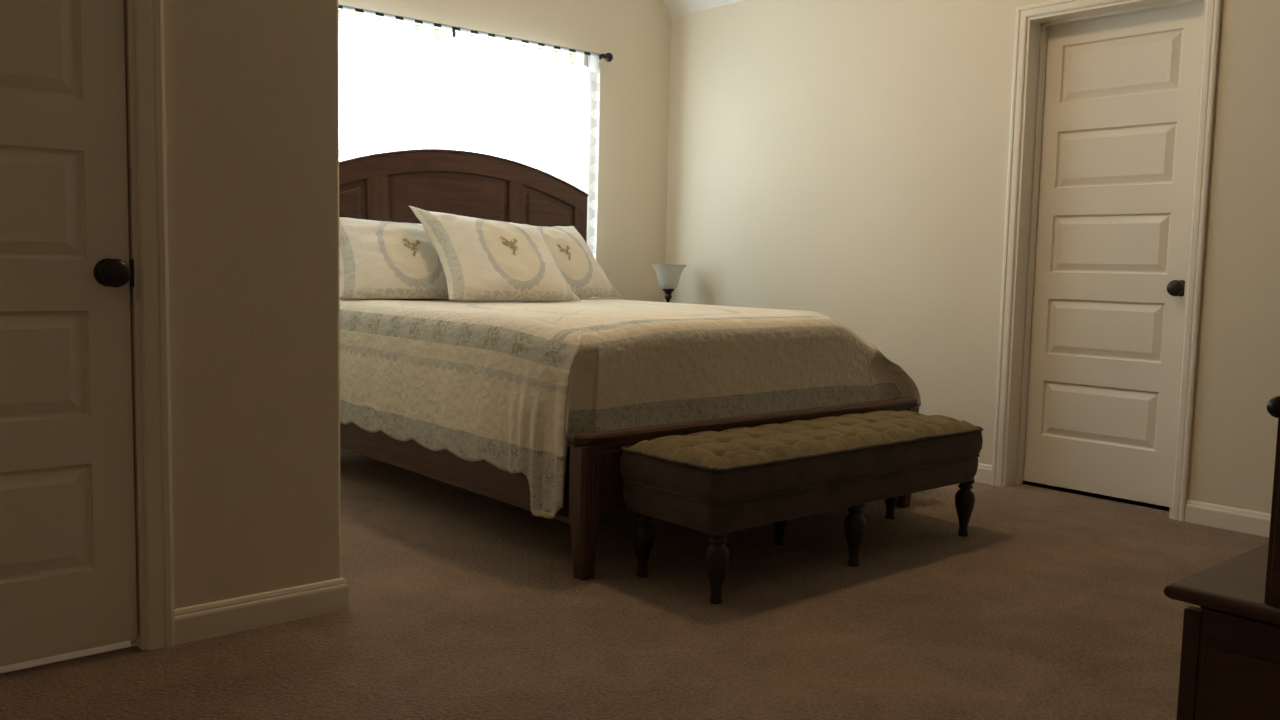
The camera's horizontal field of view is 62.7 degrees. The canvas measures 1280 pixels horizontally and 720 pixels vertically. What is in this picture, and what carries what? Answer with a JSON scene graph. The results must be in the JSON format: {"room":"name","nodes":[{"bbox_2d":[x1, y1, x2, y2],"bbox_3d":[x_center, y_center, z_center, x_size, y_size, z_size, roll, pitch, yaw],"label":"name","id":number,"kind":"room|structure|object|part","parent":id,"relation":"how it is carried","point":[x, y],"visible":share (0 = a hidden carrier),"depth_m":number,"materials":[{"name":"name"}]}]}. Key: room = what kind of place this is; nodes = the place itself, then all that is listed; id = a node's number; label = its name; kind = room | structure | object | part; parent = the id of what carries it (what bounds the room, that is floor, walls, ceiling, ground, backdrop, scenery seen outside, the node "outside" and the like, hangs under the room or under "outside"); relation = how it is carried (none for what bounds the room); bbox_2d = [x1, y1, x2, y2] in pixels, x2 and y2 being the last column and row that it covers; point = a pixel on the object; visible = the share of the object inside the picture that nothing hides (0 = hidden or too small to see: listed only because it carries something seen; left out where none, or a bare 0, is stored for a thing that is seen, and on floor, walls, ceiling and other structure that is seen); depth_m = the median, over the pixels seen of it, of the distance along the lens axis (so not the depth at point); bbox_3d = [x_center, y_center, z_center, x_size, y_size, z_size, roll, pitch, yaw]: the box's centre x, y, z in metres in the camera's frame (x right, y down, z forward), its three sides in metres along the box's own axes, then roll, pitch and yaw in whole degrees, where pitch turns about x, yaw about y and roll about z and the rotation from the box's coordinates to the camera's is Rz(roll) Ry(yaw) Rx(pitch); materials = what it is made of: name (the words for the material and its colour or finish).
{"room":"bedroom","nodes":[
{"label":"bedroom","id":0,"kind":"room"},
{"bbox_2d":[164,0,340,608],"bbox_3d":[-2.553,-0.588,2.648,2.833,2.500,2.110,-3,7,-41],"label":"wall","id":1,"kind":"structure","parent":0,"point":[252,86],"depth_m":2.66,"materials":[{"name":"paint"}]},
{"bbox_2d":[0,0,137,666],"bbox_3d":[-1.447,-0.309,2.227,0.684,2.017,0.107,-3,7,-41],"label":"door","id":2,"kind":"structure","parent":1,"relation":"in","point":[68,543],"depth_m":2.40,"materials":[{"name":"paint"}]},
{"bbox_3d":[-1.214,-0.201,2.418,0.066,0.066,0.072,-3,7,-41],"label":"knob","id":3,"kind":"part","parent":2,"relation":"part of","materials":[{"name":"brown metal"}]},
{"bbox_2d":[124,0,174,650],"bbox_3d":[-1.481,-0.341,2.267,0.839,2.122,0.134,-3,7,-41],"label":"door frame","id":4,"kind":"structure","parent":1,"relation":"attached to","point":[143,19],"depth_m":2.49,"materials":[{"name":"paint"}]},
{"bbox_3d":[-1.198,-0.204,2.474,0.004,0.066,0.027,-3,7,-41],"label":"latch plate","id":5,"kind":"part","parent":4,"relation":"part of","materials":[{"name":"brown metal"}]},
{"bbox_2d":[175,577,348,644],"bbox_3d":[-1.665,0.563,3.534,0.457,0.087,2.124,-3,7,-41],"label":"baseboard","id":6,"kind":"structure","parent":1,"relation":"attached to","point":[243,613],"depth_m":2.72,"materials":[{"name":"paint"}]},
{"bbox_2d":[338,0,670,301],"bbox_3d":[-1.040,-1.055,5.408,3.294,3.000,0.150,-3,7,-41],"label":"wall","id":7,"kind":"structure","parent":0,"point":[632,123],"depth_m":6.06,"materials":[{"name":"paint"}]},
{"bbox_2d":[339,11,576,185],"bbox_3d":[-1.036,-1.009,5.386,1.775,1.348,0.135,-3,7,-41],"label":"window","id":8,"kind":"structure","parent":7,"relation":"in","point":[348,22],"depth_m":5.39,"materials":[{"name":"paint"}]},
{"bbox_3d":[-1.394,-0.703,5.149,0.798,0.630,0.020,-3,7,-41],"label":"sash","id":9,"kind":"part","parent":8,"relation":"part of","materials":[{"name":"paint"}]},
{"bbox_3d":[-1.395,-1.302,5.112,0.798,0.630,0.020,-3,7,-41],"label":"sash","id":10,"kind":"part","parent":8,"relation":"part of","materials":[{"name":"paint"}]},
{"bbox_3d":[-0.730,-1.339,5.683,0.798,0.630,0.020,-3,7,-41],"label":"sash","id":11,"kind":"part","parent":8,"relation":"part of","materials":[{"name":"paint"}]},
{"bbox_3d":[-0.729,-0.740,5.721,0.798,0.630,0.020,-3,7,-41],"label":"sash","id":12,"kind":"part","parent":8,"relation":"part of","materials":[{"name":"paint"}]},
{"bbox_2d":[338,5,612,66],"bbox_3d":[-0.957,-1.640,5.239,2.059,0.076,0.115,-3,7,-41],"label":"curtain rod","id":13,"kind":"object","parent":7,"relation":"attached to","point":[608,57],"visible":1,"depth_m":5.29,"materials":[{"name":"black metal"}]},
{"bbox_2d":[339,30,452,153],"bbox_3d":[-1.298,-0.755,5.003,0.927,1.784,0.047,-3,7,-41],"label":"sheer curtain","id":14,"kind":"object","parent":13,"relation":"hanging from","point":[355,37],"visible":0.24,"depth_m":5.05,"materials":[{"name":"white fabric"}]},
{"bbox_2d":[454,48,599,297],"bbox_3d":[-0.593,-0.794,5.610,0.927,1.784,0.049,-3,7,-41],"label":"sheer curtain","id":15,"kind":"object","parent":13,"relation":"hanging from","point":[581,93],"visible":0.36,"depth_m":5.62,"materials":[{"name":"white fabric"}]},
{"bbox_2d":[340,448,991,484],"bbox_3d":[-0.294,0.495,4.625,3.074,0.087,2.257,-3,7,-41],"label":"baseboard","id":16,"kind":"structure","parent":7,"relation":"attached to","point":[984,471],"depth_m":4.81,"materials":[{"name":"paint"}]},
{"bbox_2d":[0,455,1268,719],"bbox_3d":[0.212,0.829,2.076,6.357,0.102,7.314,-3,7,-41],"label":"floor","id":17,"kind":"structure","parent":0,"point":[464,604],"depth_m":2.80,"materials":[{"name":"carpet"}]},
{"bbox_2d":[339,149,918,579],"bbox_3d":[-0.229,-0.205,4.491,1.740,1.507,2.218,-3,7,-41],"label":"bed","id":18,"kind":"object","parent":17,"relation":"on","point":[379,186],"visible":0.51,"depth_m":4.36,"materials":[{"name":"brown wood"}]},
{"bbox_3d":[-1.375,-0.459,4.887,0.155,0.692,0.012,-3,7,-41],"label":"raised panel","id":19,"kind":"part","parent":18,"relation":"part of","materials":[{"name":"brown wood"}]},
{"bbox_3d":[-0.953,-0.520,5.245,0.631,0.767,0.012,-3,7,-41],"label":"raised panel","id":20,"kind":"part","parent":18,"relation":"part of","materials":[{"name":"brown wood"}]},
{"bbox_3d":[-0.861,0.302,4.000,0.033,0.242,2.100,-3,7,-41],"label":"rail","id":21,"kind":"part","parent":18,"relation":"part of","materials":[{"name":"brown wood"}]},
{"bbox_3d":[-0.923,-0.454,5.298,1.604,1.127,0.026,-3,7,-41],"label":"headboard","id":22,"kind":"part","parent":18,"relation":"part of","materials":[{"name":"brown wood"}]},
{"bbox_3d":[-0.909,-0.903,5.253,1.604,0.264,0.050,-3,7,-41],"label":"arched rail","id":23,"kind":"part","parent":18,"relation":"part of","materials":[{"name":"brown wood"}]},
{"bbox_3d":[-0.908,-0.955,5.249,1.604,0.180,0.066,-3,7,-41],"label":"cap molding","id":24,"kind":"part","parent":18,"relation":"part of","materials":[{"name":"brown wood"}]},
{"bbox_3d":[-0.495,-0.522,5.642,0.271,0.721,0.012,-3,7,-41],"label":"raised panel","id":25,"kind":"part","parent":18,"relation":"part of","materials":[{"name":"brown wood"}]},
{"bbox_3d":[-0.167,0.463,3.201,0.080,0.412,0.084,-3,7,-41],"label":"post","id":26,"kind":"part","parent":18,"relation":"part of","materials":[{"name":"brown wood"}]},
{"bbox_2d":[340,297,920,518],"bbox_3d":[-0.193,0.071,4.564,1.911,0.615,2.057,-3,7,-41],"label":"quilt","id":27,"kind":"object","parent":18,"relation":"on","point":[504,384],"visible":0.91,"depth_m":3.65,"materials":[{"name":"beige fabric"}]},
{"bbox_2d":[339,217,448,298],"bbox_3d":[-1.097,-0.467,4.814,0.711,0.380,0.283,-3,7,-41],"label":"pillow","id":28,"kind":"object","parent":27,"relation":"on","point":[378,259],"visible":0.75,"depth_m":4.68,"materials":[{"name":"beige fabric"}]},
{"bbox_2d":[409,206,580,300],"bbox_3d":[-0.659,-0.488,4.902,0.828,0.423,0.299,-3,7,-41],"label":"pillow","id":29,"kind":"object","parent":27,"relation":"on","point":[481,259],"visible":1,"depth_m":4.77,"materials":[{"name":"beige fabric"}]},
{"bbox_2d":[531,225,621,296],"bbox_3d":[-0.413,-0.510,5.406,0.734,0.380,0.268,-3,7,-43],"label":"pillow","id":30,"kind":"object","parent":27,"relation":"on","point":[585,277],"visible":0.48,"depth_m":5.36,"materials":[{"name":"beige fabric"}]},
{"bbox_3d":[0.460,0.209,3.716,1.740,0.040,0.077,-3,7,-41],"label":"cap molding","id":31,"kind":"part","parent":18,"relation":"part of","materials":[{"name":"brown wood"}]},
{"bbox_3d":[0.464,0.327,3.719,1.662,0.218,0.037,-3,7,-41],"label":"footboard","id":32,"kind":"part","parent":18,"relation":"part of","materials":[{"name":"brown wood"}]},
{"bbox_3d":[1.077,0.394,4.271,0.080,0.412,0.084,-3,7,-41],"label":"post","id":33,"kind":"part","parent":18,"relation":"part of","materials":[{"name":"brown wood"}]},
{"bbox_2d":[620,410,982,603],"bbox_3d":[0.585,0.438,3.520,1.378,0.437,0.438,-3,7,-41],"label":"tufted bench","id":34,"kind":"object","parent":17,"relation":"on","point":[716,484],"visible":1,"depth_m":3.21,"materials":[{"name":"brown fabric"}]},
{"bbox_3d":[0.009,0.563,3.245,0.072,0.212,0.072,-3,7,-41],"label":"leg","id":35,"kind":"part","parent":34,"relation":"part of","materials":[{"name":"brown wood"}]},
{"bbox_3d":[0.220,0.590,3.003,0.072,0.212,0.072,-3,7,-41],"label":"leg","id":36,"kind":"part","parent":34,"relation":"part of","materials":[{"name":"brown wood"}]},
{"bbox_3d":[0.487,0.537,3.656,0.072,0.212,0.072,-3,7,-41],"label":"leg","id":37,"kind":"part","parent":34,"relation":"part of","materials":[{"name":"brown wood"}]},
{"bbox_2d":[620,431,982,501],"bbox_3d":[0.587,0.308,3.508,1.375,0.094,0.438,-3,7,-41],"label":"cushion","id":38,"kind":"object","parent":34,"relation":"on","point":[671,475],"depth_m":3.16,"materials":[{"name":"brown fabric"}]},
{"bbox_3d":[0.698,0.563,3.414,0.072,0.212,0.072,-3,7,-41],"label":"leg","id":39,"kind":"part","parent":34,"relation":"part of","materials":[{"name":"brown wood"}]},
{"bbox_3d":[0.974,0.510,4.075,0.072,0.212,0.072,-3,7,-41],"label":"leg","id":40,"kind":"part","parent":34,"relation":"part of","materials":[{"name":"brown wood"}]},
{"bbox_3d":[1.185,0.536,3.833,0.072,0.212,0.072,-3,7,-41],"label":"leg","id":41,"kind":"part","parent":34,"relation":"part of","materials":[{"name":"brown wood"}]},
{"bbox_2d":[1164,396,1279,719],"bbox_3d":[1.397,0.051,1.261,0.604,1.650,1.228,-3,7,-41],"label":"chest","id":42,"kind":"object","parent":17,"relation":"on","point":[1230,661],"visible":1,"depth_m":1.54,"materials":[{"name":"brown wood"}]},
{"bbox_3d":[1.039,0.607,1.366,0.024,0.428,0.602,-3,7,-41],"label":"door panel","id":43,"kind":"part","parent":42,"relation":"part of","materials":[{"name":"brown wood"}]},
{"bbox_3d":[1.021,0.608,1.366,0.007,0.325,0.565,-3,7,-41],"label":"raised panel","id":44,"kind":"part","parent":42,"relation":"part of","materials":[{"name":"brown wood"}]},
{"bbox_3d":[0.877,0.064,1.435,0.042,0.031,0.031,-3,7,-41],"label":"knob","id":45,"kind":"part","parent":42,"relation":"part of","materials":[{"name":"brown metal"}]},
{"bbox_3d":[1.073,-0.180,1.234,0.009,1.060,0.528,-3,7,-41],"label":"door","id":46,"kind":"part","parent":42,"relation":"part of","materials":[{"name":"brown wood"}]},
{"bbox_3d":[0.103,0.117,6.058,0.520,0.600,0.458,-3,7,-41],"label":"nightstand","id":47,"kind":"object","parent":17,"relation":"on","visible":0},
{"bbox_2d":[662,288,674,302],"bbox_3d":[0.163,-0.368,6.061,0.208,0.367,0.208,-3,7,-41],"label":"table lamp","id":48,"kind":"object","parent":47,"relation":"on","point":[668,291],"visible":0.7,"depth_m":6.04,"materials":[{"name":"brown metal"}]},
{"bbox_2d":[663,0,742,17],"bbox_3d":[0.273,-1.933,1.827,6.357,0.590,7.314,-3,7,-41],"label":"ceiling","id":49,"kind":"structure","parent":0,"point":[675,8],"depth_m":6.10,"materials":[{"name":"paint"}]},
{"bbox_2d":[664,0,1279,513],"bbox_3d":[2.412,-0.588,3.860,0.120,2.500,7.164,-3,7,-41],"label":"wall","id":50,"kind":"structure","parent":0,"point":[844,161],"depth_m":5.05,"materials":[{"name":"paint"}]},
{"bbox_2d":[991,0,1221,521],"bbox_3d":[1.963,-0.455,4.419,0.194,2.115,0.840,-3,7,-41],"label":"door frame","id":51,"kind":"structure","parent":50,"relation":"attached to","point":[1032,22],"depth_m":4.59,"materials":[{"name":"paint"}]},
{"bbox_2d":[1023,1,1203,506],"bbox_3d":[1.989,-0.431,4.444,0.107,2.032,0.712,-3,7,-41],"label":"door","id":52,"kind":"structure","parent":50,"relation":"in","point":[1121,91],"depth_m":4.45,"materials":[{"name":"paint"}]},
{"bbox_3d":[2.163,-0.289,4.225,0.072,0.066,0.066,-3,7,-41],"label":"knob","id":53,"kind":"part","parent":52,"relation":"part of","materials":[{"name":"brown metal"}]},
{"bbox_2d":[1184,499,1270,537],"bbox_3d":[3.412,0.752,2.682,0.014,0.087,3.864,-3,7,-41],"label":"baseboard","id":54,"kind":"structure","parent":50,"relation":"attached to","point":[1197,512],"depth_m":4.01,"materials":[{"name":"paint"}]},
{"bbox_2d":[1024,481,1169,510],"bbox_3d":[2.246,-0.614,4.666,0.680,2.600,1.600,-3,7,-41],"label":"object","id":55,"kind":"structure","parent":0,"point":[1027,481],"depth_m":4.59,"materials":[{"name":"paint"}]}
]}

